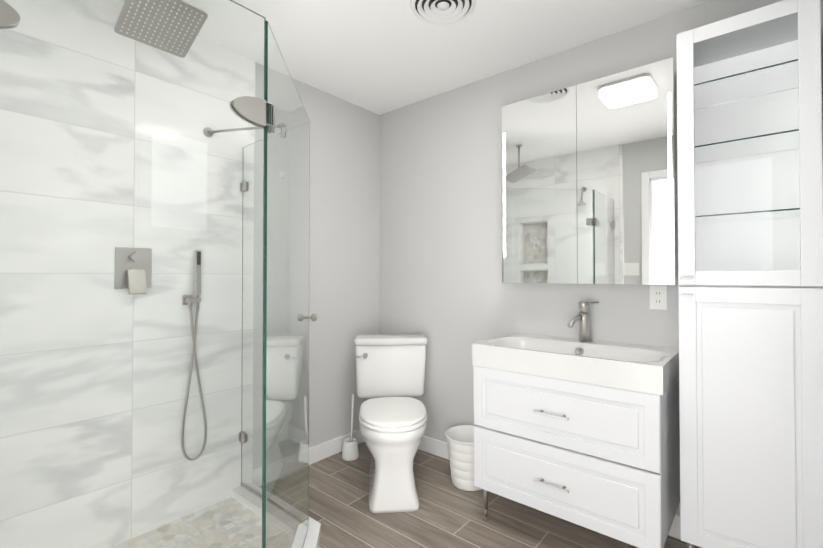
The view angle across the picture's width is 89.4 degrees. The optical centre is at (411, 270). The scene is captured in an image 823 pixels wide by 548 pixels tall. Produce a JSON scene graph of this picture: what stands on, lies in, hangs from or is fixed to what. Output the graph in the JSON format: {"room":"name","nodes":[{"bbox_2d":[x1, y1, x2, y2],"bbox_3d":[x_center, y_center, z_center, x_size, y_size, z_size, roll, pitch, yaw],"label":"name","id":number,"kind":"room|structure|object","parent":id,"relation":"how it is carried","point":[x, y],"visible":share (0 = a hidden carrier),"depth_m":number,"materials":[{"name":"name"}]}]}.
{"room":"bathroom","nodes":[
{"label":"bathroom","id":0,"kind":"room"},
{"bbox_2d":[292,78,378,447],"bbox_3d":[-1.440,0.008,1.820,0.100,2.440,3.600,-1,-1,40],"label":"wall","id":1,"kind":"structure","parent":0,"point":[344,233],"depth_m":2.87,"materials":[{"name":"grey paint"}]},
{"bbox_2d":[309,429,364,464],"bbox_3d":[-0.571,1.188,2.755,0.013,0.105,1.029,-1,-1,40],"label":"baseboard","id":2,"kind":"structure","parent":1,"relation":"attached to","point":[322,451],"depth_m":2.78,"materials":[{"name":"white wood"}]},
{"bbox_2d":[233,0,708,114],"bbox_3d":[-0.442,-1.246,1.065,2.620,0.050,3.700,-1,-1,40],"label":"ceiling","id":3,"kind":"structure","parent":0,"point":[379,57],"depth_m":2.16,"materials":[{"name":"white paint"}]},
{"bbox_2d":[410,0,476,23],"bbox_3d":[0.144,-1.200,1.881,0.300,0.020,0.300,-1,-1,40],"label":"ceiling vent","id":4,"kind":"object","parent":3,"relation":"in","point":[441,11],"visible":1,"depth_m":1.91,"materials":[{"name":"white"}]},
{"bbox_2d":[309,442,685,547],"bbox_3d":[-0.442,1.244,1.034,2.620,0.050,3.700,-1,-1,40],"label":"floor","id":5,"kind":"structure","parent":0,"point":[448,514],"depth_m":2.06,"materials":[{"name":"brown wood"}]},
{"bbox_2d":[303,517,320,547],"bbox_3d":[-0.831,1.198,1.490,1.216,0.052,1.216,-1,-1,40],"label":"sill","id":6,"kind":"structure","parent":5,"relation":"on","point":[313,536],"depth_m":1.86,"materials":[{"name":"stone"}]},
{"bbox_2d":[0,0,316,547],"bbox_3d":[-0.858,0.207,1.503,1.174,1.930,1.175,-1,-1,40],"label":"shower enclosure","id":7,"kind":"object","parent":6,"relation":"on","point":[155,317],"visible":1,"depth_m":0.93,"materials":[{"name":"clear glass"}]},
{"bbox_2d":[342,394,358,460],"bbox_3d":[-0.407,1.033,2.768,0.114,0.415,0.114,-1,-1,40],"label":"toilet brush","id":8,"kind":"object","parent":5,"relation":"on","point":[350,451],"visible":1,"depth_m":2.73,"materials":[{"name":"white plastic"}]},
{"bbox_2d":[354,334,427,512],"bbox_3d":[-0.115,0.832,2.474,0.471,0.810,0.735,0,-1,-5],"label":"toilet","id":9,"kind":"object","parent":5,"relation":"on","point":[390,373],"visible":1,"depth_m":2.32,"materials":[{"name":"white ceramic"}]},
{"bbox_2d":[445,425,481,490],"bbox_3d":[0.337,1.093,2.425,0.278,0.287,0.278,-1,-1,40],"label":"waste bin","id":10,"kind":"object","parent":5,"relation":"on","point":[460,441],"visible":0.67,"depth_m":2.34,"materials":[{"name":"white plastic"}]},
{"bbox_2d":[472,302,679,547],"bbox_3d":[0.759,0.693,1.969,0.822,1.076,0.528,-1,-1,40],"label":"bathroom vanity","id":11,"kind":"object","parent":5,"relation":"on","point":[583,430],"visible":1,"depth_m":1.75,"materials":[{"name":"white paint"}]},
{"bbox_2d":[676,0,822,547],"bbox_3d":[1.308,0.142,1.624,0.413,2.168,0.361,-1,-1,40],"label":"tall cabinet","id":12,"kind":"object","parent":5,"relation":"on","point":[750,185],"visible":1,"depth_m":1.49,"materials":[{"name":"white paint"}]},
{"bbox_2d":[379,0,822,515],"bbox_3d":[0.714,0.016,2.429,2.620,2.440,0.100,-1,-1,40],"label":"wall","id":13,"kind":"structure","parent":0,"point":[447,293],"depth_m":2.65,"materials":[{"name":"grey paint"}]},
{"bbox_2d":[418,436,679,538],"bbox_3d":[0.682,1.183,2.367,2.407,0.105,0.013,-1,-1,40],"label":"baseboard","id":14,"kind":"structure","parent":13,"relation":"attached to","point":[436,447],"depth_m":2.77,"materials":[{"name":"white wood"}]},
{"bbox_2d":[502,57,677,284],"bbox_3d":[0.874,-0.434,2.134,0.828,0.997,0.148,-1,-1,40],"label":"upper cabinet","id":15,"kind":"object","parent":13,"relation":"attached to","point":[589,182],"visible":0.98,"depth_m":2.02,"materials":[{"name":"silver glass"}]},
{"bbox_2d":[650,285,666,309],"bbox_3d":[1.171,0.125,1.972,0.072,0.116,0.009,-1,-1,40],"label":"electrical outlet","id":16,"kind":"object","parent":13,"relation":"attached to","point":[658,297],"visible":1,"depth_m":1.97,"materials":[{"name":"white plastic"}]}
]}

